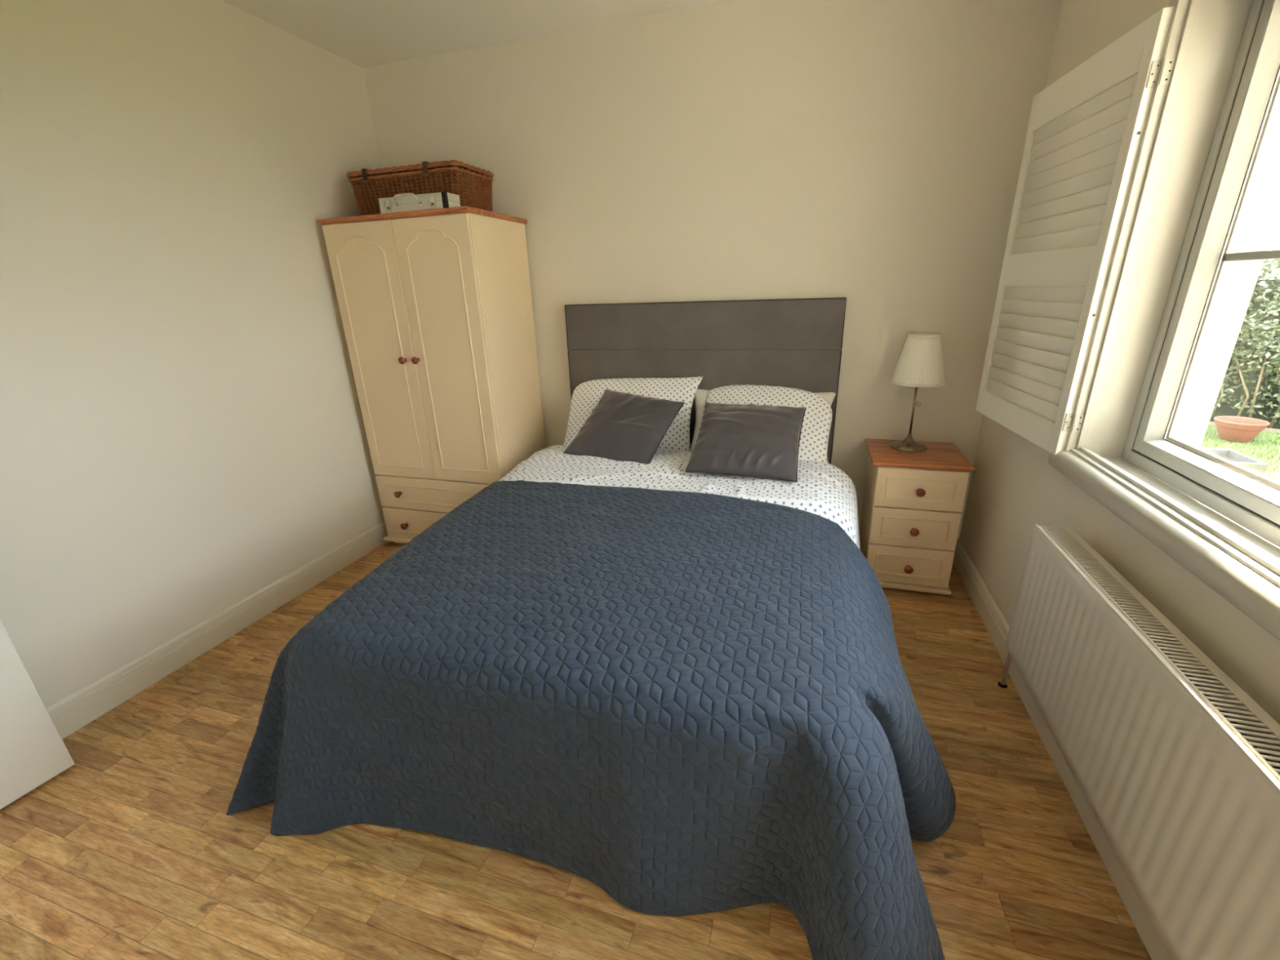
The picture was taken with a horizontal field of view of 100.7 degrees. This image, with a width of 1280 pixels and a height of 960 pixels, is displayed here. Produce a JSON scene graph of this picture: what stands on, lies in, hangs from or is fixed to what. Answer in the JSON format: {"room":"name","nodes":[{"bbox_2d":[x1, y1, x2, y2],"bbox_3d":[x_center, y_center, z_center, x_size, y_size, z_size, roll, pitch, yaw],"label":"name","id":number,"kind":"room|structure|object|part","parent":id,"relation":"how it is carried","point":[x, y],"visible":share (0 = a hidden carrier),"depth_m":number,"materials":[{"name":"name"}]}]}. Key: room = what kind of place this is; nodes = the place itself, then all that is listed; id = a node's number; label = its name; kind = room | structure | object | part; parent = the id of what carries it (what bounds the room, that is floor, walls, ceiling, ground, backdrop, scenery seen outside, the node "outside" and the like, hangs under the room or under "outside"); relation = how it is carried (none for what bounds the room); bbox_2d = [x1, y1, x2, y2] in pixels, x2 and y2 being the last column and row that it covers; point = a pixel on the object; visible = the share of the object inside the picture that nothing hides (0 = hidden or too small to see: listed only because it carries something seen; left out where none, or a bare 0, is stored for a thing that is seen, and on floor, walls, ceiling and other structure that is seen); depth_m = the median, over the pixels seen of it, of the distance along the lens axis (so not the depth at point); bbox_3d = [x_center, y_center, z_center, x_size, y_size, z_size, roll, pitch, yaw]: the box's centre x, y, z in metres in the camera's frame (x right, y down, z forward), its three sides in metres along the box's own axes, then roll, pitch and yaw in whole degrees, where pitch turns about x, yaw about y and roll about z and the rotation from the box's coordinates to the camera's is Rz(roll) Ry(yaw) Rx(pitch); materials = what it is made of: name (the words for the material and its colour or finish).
{"room":"bedroom","nodes":[
{"label":"bedroom","id":0,"kind":"room"},
{"bbox_2d":[0,0,384,707],"bbox_3d":[-2.035,-0.533,2.077,0.100,2.731,3.350,4,21,17],"label":"wall","id":1,"kind":"structure","parent":0,"point":[183,433],"depth_m":2.16,"materials":[{"name":"paint"}]},
{"bbox_2d":[45,520,387,739],"bbox_3d":[-1.935,0.670,2.502,0.018,0.134,3.130,4,21,17],"label":"baseboard","id":2,"kind":"structure","parent":1,"relation":"attached to","point":[77,709],"depth_m":2.36,"materials":[{"name":"beige paint"}]},
{"bbox_2d":[221,0,725,68],"bbox_3d":[-0.288,-1.768,1.161,3.790,0.100,3.550,4,21,17],"label":"ceiling","id":3,"kind":"structure","parent":0,"point":[365,33],"depth_m":2.51,"materials":[{"name":"white paint"}]},
{"bbox_2d":[0,541,1151,959],"bbox_3d":[-0.353,0.889,2.028,3.544,0.060,3.300,4,21,17],"label":"floor","id":4,"kind":"structure","parent":0,"point":[132,851],"depth_m":1.46,"materials":[{"name":"brown wood"}]},
{"bbox_2d":[316,205,546,543],"bbox_3d":[-1.132,-0.531,3.190,0.919,1.876,0.626,4,21,17],"label":"wardrobe","id":5,"kind":"object","parent":4,"relation":"on","point":[435,305],"visible":0.73,"depth_m":2.88,"materials":[{"name":"beige wood"}]},
{"bbox_3d":[-1.425,-0.667,2.941,0.437,1.372,0.018,4,21,17],"label":"door","id":6,"kind":"part","parent":5,"relation":"part of","materials":[{"name":"beige wood"}]},
{"bbox_3d":[-1.436,-0.666,2.933,0.314,1.250,0.005,4,21,17],"label":"moulding","id":7,"kind":"part","parent":5,"relation":"part of","materials":[{"name":"beige wood"}]},
{"bbox_3d":[-1.458,0.086,3.199,0.040,0.040,0.040,4,21,17],"label":"knob","id":8,"kind":"part","parent":5,"relation":"part of","materials":[{"name":"brown wood"}]},
{"bbox_3d":[-1.283,-0.648,2.869,0.040,0.040,0.040,4,21,17],"label":"knob","id":9,"kind":"part","parent":5,"relation":"part of","materials":[{"name":"brown wood"}]},
{"bbox_3d":[-1.451,0.283,3.269,0.040,0.040,0.040,4,21,17],"label":"knob","id":10,"kind":"part","parent":5,"relation":"part of","materials":[{"name":"brown wood"}]},
{"bbox_3d":[-1.187,0.296,3.208,0.787,0.107,0.005,4,21,17],"label":"moulding","id":11,"kind":"part","parent":5,"relation":"part of","materials":[{"name":"beige wood"}]},
{"bbox_3d":[-1.183,0.293,3.218,0.875,0.201,0.018,4,21,17],"label":"drawer","id":12,"kind":"part","parent":5,"relation":"part of","materials":[{"name":"beige wood"}]},
{"bbox_3d":[-1.202,-0.642,2.845,0.040,0.040,0.040,4,21,17],"label":"knob","id":13,"kind":"part","parent":5,"relation":"part of","materials":[{"name":"brown wood"}]},
{"bbox_2d":[378,191,460,213],"bbox_3d":[-1.101,-1.368,2.630,0.392,0.076,0.151,4,21,17],"label":"case","id":14,"kind":"object","parent":5,"relation":"on","point":[412,202],"visible":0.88,"depth_m":2.59,"materials":[{"name":"metal"}]},
{"bbox_3d":[-1.134,-1.363,2.579,0.140,0.050,0.038,4,21,17],"label":"handle","id":15,"kind":"part","parent":14,"relation":"part of","materials":[{"name":"silver metal"}]},
{"bbox_3d":[-1.095,-1.389,2.640,0.385,0.036,0.114,4,21,17],"label":"case lid","id":16,"kind":"part","parent":14,"relation":"part of","materials":[{"name":"silver metal"}]},
{"bbox_2d":[346,160,494,215],"bbox_3d":[-1.166,-1.535,2.867,0.694,0.231,0.383,4,21,17],"label":"wicker hamper","id":17,"kind":"object","parent":5,"relation":"on","point":[456,177],"visible":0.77,"depth_m":2.72,"materials":[{"name":"brown wicker"}]},
{"bbox_3d":[-1.168,-1.633,2.836,0.659,0.014,0.329,4,21,17],"label":"lid","id":18,"kind":"part","parent":17,"relation":"part of","materials":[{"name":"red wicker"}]},
{"bbox_3d":[-1.193,0.099,3.137,0.787,0.108,0.005,4,21,17],"label":"moulding","id":19,"kind":"part","parent":5,"relation":"part of","materials":[{"name":"beige wood"}]},
{"bbox_3d":[-1.190,0.096,3.147,0.875,0.202,0.018,4,21,17],"label":"drawer","id":20,"kind":"part","parent":5,"relation":"part of","materials":[{"name":"beige wood"}]},
{"bbox_3d":[-1.005,-0.636,2.815,0.434,1.372,0.018,4,21,17],"label":"door","id":21,"kind":"part","parent":5,"relation":"part of","materials":[{"name":"beige wood"}]},
{"bbox_3d":[-1.012,-0.640,2.804,0.308,1.249,0.005,4,21,17],"label":"moulding","id":22,"kind":"part","parent":5,"relation":"part of","materials":[{"name":"beige wood"}]},
{"bbox_2d":[564,297,846,464],"bbox_3d":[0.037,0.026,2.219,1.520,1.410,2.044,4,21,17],"label":"headboard","id":23,"kind":"object","parent":4,"relation":"on","point":[788,343],"visible":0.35,"depth_m":2.87,"materials":[{"name":"grey fabric"}]},
{"bbox_2d":[226,480,955,959],"bbox_3d":[-0.098,0.577,1.773,2.088,0.667,1.402,4,21,17],"label":"blanket","id":24,"kind":"object","parent":23,"relation":"on","point":[668,702],"visible":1,"depth_m":1.39,"materials":[{"name":"blue fabric"}]},
{"bbox_2d":[499,444,860,550],"bbox_3d":[0.101,0.193,2.522,1.844,0.493,1.017,4,21,17],"label":"duvet","id":25,"kind":"object","parent":23,"relation":"on","point":[824,490],"visible":0.36,"depth_m":2.40,"materials":[{"name":"fabric"}]},
{"bbox_2d":[563,389,684,464],"bbox_3d":[-0.081,-0.276,2.790,0.510,0.308,0.414,9,22,27],"label":"cushion","id":26,"kind":"object","parent":25,"relation":"on","point":[621,426],"visible":0.94,"depth_m":2.72,"materials":[{"name":"grey fabric"}]},
{"bbox_2d":[563,375,704,452],"bbox_3d":[-0.053,-0.364,3.004,0.788,0.419,0.311,4,21,17],"label":"pillow","id":27,"kind":"object","parent":25,"relation":"on","point":[586,396],"visible":0.37,"depth_m":2.94,"materials":[{"name":"fabric"}]},
{"bbox_2d":[685,402,805,482],"bbox_3d":[0.504,-0.188,2.487,0.504,0.272,0.446,4,21,17],"label":"cushion","id":28,"kind":"object","parent":25,"relation":"on","point":[754,441],"visible":1,"depth_m":2.40,"materials":[{"name":"grey fabric"}]},
{"bbox_3d":[0.324,-0.333,3.090,1.520,0.838,0.076,4,21,17],"label":"headboard panel","id":29,"kind":"part","parent":23,"relation":"part of","materials":[{"name":"grey fabric"}]},
{"bbox_3d":[0.307,-0.846,2.905,1.520,0.251,0.076,4,21,17],"label":"headboard panel","id":30,"kind":"part","parent":23,"relation":"part of","materials":[{"name":"grey fabric"}]},
{"bbox_2d":[691,384,831,462],"bbox_3d":[0.644,-0.272,2.780,0.730,0.403,0.340,6,21,20],"label":"pillow","id":31,"kind":"object","parent":23,"relation":"on","point":[817,420],"visible":0.38,"depth_m":2.71,"materials":[{"name":"fabric"}]},
{"bbox_2d":[689,389,835,463],"bbox_3d":[0.632,-0.270,2.838,0.785,0.387,0.265,4,21,17],"label":"pillow","id":32,"kind":"object","parent":23,"relation":"on","point":[700,395],"visible":0.07,"depth_m":2.92,"materials":[{"name":"white fabric"}]},
{"bbox_2d":[859,438,974,595],"bbox_3d":[1.370,0.184,2.732,0.426,0.680,0.457,4,21,17],"label":"nightstand","id":33,"kind":"object","parent":4,"relation":"on","point":[913,502],"visible":0.91,"depth_m":2.56,"materials":[{"name":"beige wood"}]},
{"bbox_3d":[1.320,0.438,2.610,0.040,0.040,0.040,4,21,17],"label":"knob","id":34,"kind":"part","parent":33,"relation":"part of","materials":[{"name":"brown wood"}]},
{"bbox_3d":[1.326,0.428,2.625,0.300,0.111,0.005,4,21,17],"label":"moulding","id":35,"kind":"part","parent":33,"relation":"part of","materials":[{"name":"beige wood"}]},
{"bbox_3d":[1.329,0.424,2.635,0.382,0.197,0.018,4,21,17],"label":"drawer","id":36,"kind":"part","parent":33,"relation":"part of","materials":[{"name":"beige wood"}]},
{"bbox_3d":[1.314,0.247,2.542,0.040,0.040,0.040,4,21,17],"label":"knob","id":37,"kind":"part","parent":33,"relation":"part of","materials":[{"name":"brown wood"}]},
{"bbox_3d":[1.323,0.234,2.566,0.382,0.196,0.018,4,21,17],"label":"drawer","id":38,"kind":"part","parent":33,"relation":"part of","materials":[{"name":"beige wood"}]},
{"bbox_3d":[1.320,0.238,2.556,0.300,0.110,0.005,4,21,17],"label":"moulding","id":39,"kind":"part","parent":33,"relation":"part of","materials":[{"name":"beige wood"}]},
{"bbox_2d":[888,333,945,452],"bbox_3d":[1.356,-0.429,2.608,0.241,0.559,0.241,4,21,17],"label":"table lamp","id":40,"kind":"object","parent":33,"relation":"on","point":[920,362],"visible":1,"depth_m":2.49,"materials":[{"name":"white fabric"}]},
{"bbox_3d":[1.359,-0.357,2.634,0.011,0.285,0.011,-1,20,3],"label":"stem","id":41,"kind":"part","parent":40,"relation":"part of","materials":[{"name":"silver metal"}]},
{"bbox_3d":[1.354,-0.479,2.590,0.241,0.010,0.241,4,21,17],"label":"shade trim","id":42,"kind":"part","parent":40,"relation":"part of","materials":[{"name":"white fabric"}]},
{"bbox_3d":[1.351,-0.583,2.553,0.238,0.226,0.238,4,21,17],"label":"lamp shade","id":43,"kind":"part","parent":40,"relation":"part of","materials":[{"name":"white fabric"}]},
{"bbox_3d":[1.347,-0.687,2.515,0.137,0.010,0.137,4,21,17],"label":"shade trim","id":44,"kind":"part","parent":40,"relation":"part of","materials":[{"name":"white fabric"}]},
{"bbox_3d":[1.307,0.057,2.473,0.040,0.040,0.040,4,21,17],"label":"knob","id":45,"kind":"part","parent":33,"relation":"part of","materials":[{"name":"brown wood"}]},
{"bbox_3d":[1.313,0.047,2.488,0.300,0.111,0.005,4,21,17],"label":"moulding","id":46,"kind":"part","parent":33,"relation":"part of","materials":[{"name":"beige wood"}]},
{"bbox_3d":[1.317,0.044,2.498,0.382,0.197,0.018,4,21,17],"label":"drawer","id":47,"kind":"part","parent":33,"relation":"part of","materials":[{"name":"beige wood"}]},
{"bbox_2d":[363,0,1062,539],"bbox_3d":[0.233,-0.977,3.097,3.790,2.731,0.300,4,21,17],"label":"wall","id":48,"kind":"structure","parent":0,"point":[868,153],"depth_m":2.63,"materials":[{"name":"paint"}]},
{"bbox_2d":[960,0,1279,724],"bbox_3d":[1.388,-0.133,1.054,0.296,3.011,3.250,4,21,17],"label":"wall","id":49,"kind":"structure","parent":0,"point":[1014,487],"depth_m":1.78,"materials":[{"name":"paint"}]},
{"bbox_2d":[952,538,1170,959],"bbox_3d":[1.289,0.910,1.529,0.018,0.134,3.150,4,21,17],"label":"baseboard","id":50,"kind":"structure","parent":49,"relation":"attached to","point":[996,624],"depth_m":1.69,"materials":[{"name":"beige paint"}]},
{"bbox_2d":[997,524,1279,959],"bbox_3d":[1.114,0.732,1.132,0.150,0.749,1.796,4,21,17],"label":"radiator","id":51,"kind":"object","parent":49,"relation":"attached to","point":[1176,765],"visible":1,"depth_m":1.06,"materials":[{"name":"white metal"}]},
{"bbox_2d":[1039,524,1279,785],"bbox_3d":[1.055,0.416,0.932,0.089,0.011,1.612,4,21,17],"label":"grille","id":52,"kind":"object","parent":51,"relation":"attached to","point":[1260,771],"depth_m":1.07,"materials":[{"name":"white metal"}]},
{"bbox_3d":[1.095,0.634,1.000,0.008,0.448,1.612,4,21,17],"label":"panel","id":53,"kind":"part","parent":51,"relation":"part of","materials":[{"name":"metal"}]},
{"bbox_2d":[1048,0,1279,640],"bbox_3d":[1.321,-0.366,0.724,0.428,1.363,1.835,4,21,17],"label":"window","id":54,"kind":"structure","parent":49,"relation":"in","point":[1202,211],"depth_m":1.43,"materials":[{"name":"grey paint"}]},
{"bbox_2d":[975,6,1174,455],"bbox_3d":[1.459,-0.768,1.891,0.034,1.211,0.710,2,20,11],"label":"window shutter","id":55,"kind":"object","parent":54,"relation":"attached to","point":[1085,131],"visible":0.98,"depth_m":1.78,"materials":[{"name":"white paint"}]},
{"bbox_3d":[1.475,-0.246,2.084,0.029,0.098,0.606,2,20,12],"label":"rail","id":56,"kind":"part","parent":55,"relation":"part of","materials":[{"name":"white paint"}]},
{"bbox_3d":[1.458,-0.757,1.900,0.029,0.119,0.606,2,20,12],"label":"rail","id":57,"kind":"part","parent":55,"relation":"part of","materials":[{"name":"white paint"}]},
{"bbox_3d":[1.440,-1.280,1.712,0.029,0.125,0.606,2,20,12],"label":"rail","id":58,"kind":"part","parent":55,"relation":"part of","materials":[{"name":"white paint"}]},
{"bbox_3d":[1.415,-0.705,1.551,0.040,1.290,0.058,4,21,17],"label":"shutter frame post","id":59,"kind":"part","parent":54,"relation":"part of","materials":[{"name":"grey paint"}]},
{"bbox_3d":[1.196,0.180,1.004,0.036,0.034,1.660,4,21,17],"label":"shutter frame rail","id":60,"kind":"part","parent":54,"relation":"part of","materials":[{"name":"grey paint"}]},
{"bbox_3d":[1.326,-0.377,0.755,0.067,1.243,1.660,4,21,17],"label":"frame","id":61,"kind":"part","parent":54,"relation":"part of","materials":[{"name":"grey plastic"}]},
{"bbox_3d":[1.428,-0.489,1.055,0.070,1.157,0.902,4,21,17],"label":"sash","id":62,"kind":"part","parent":54,"relation":"part of","materials":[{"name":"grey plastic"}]},
{"bbox_2d":[1202,426,1279,482],"bbox_3d":[17.815,-1.321,7.106,27.480,0.001,42.000,4,21,17],"label":"lawn","id":63,"kind":"structure","parent":0,"point":[1260,433],"depth_m":5.47,"materials":[{"name":"green plant"}]},
{"bbox_2d":[1200,448,1268,475],"bbox_3d":[4.628,-0.029,4.245,0.280,0.350,0.410,4,21,17],"label":"trough","id":64,"kind":"object","parent":63,"relation":"on","point":[1257,466],"visible":0.23,"depth_m":4.17,"materials":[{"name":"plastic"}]},
{"bbox_2d":[1213,415,1270,443],"bbox_3d":[6.381,-0.531,5.663,0.408,0.222,0.408,4,21,17],"label":"terracotta pot","id":65,"kind":"object","parent":63,"relation":"on","point":[1241,429],"visible":0.99,"depth_m":5.60,"materials":[{"name":"ceramic"}]},
{"bbox_2d":[1208,421,1279,434],"bbox_3d":[7.421,-0.391,5.429,0.030,0.050,7.500,-17,25,-36],"label":"edging","id":66,"kind":"object","parent":63,"relation":"on","point":[1273,430],"visible":0.02,"depth_m":5.90,"materials":[{"name":"brown stone"}]},
{"bbox_2d":[1209,258,1279,429],"bbox_3d":[7.737,-1.368,5.377,1.078,1.909,7.500,-17,25,-36],"label":"hedge","id":67,"kind":"object","parent":63,"relation":"on","point":[1250,388],"visible":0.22,"depth_m":5.99,"materials":[{"name":"green plant"}]},
{"bbox_2d":[1258,243,1279,278],"bbox_3d":[16.610,-3.489,9.921,3.400,2.250,18.400,-17,25,-36],"label":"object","id":68,"kind":"object","parent":63,"relation":"on","point":[1272,246],"visible":0.02,"depth_m":11.49,"materials":[{"name":"concrete"}]},
{"bbox_3d":[-0.889,0.126,0.136,3.494,2.731,0.100,4,21,17],"label":"wall","id":69,"kind":"structure","parent":0,"visible":0},
{"bbox_2d":[0,619,74,808],"bbox_3d":[-2.123,0.165,1.104,0.115,2.018,0.854,6,21,21],"label":"door","id":70,"kind":"structure","parent":69,"relation":"in","point":[33,751],"depth_m":1.69,"materials":[{"name":"white paint"}]}
]}

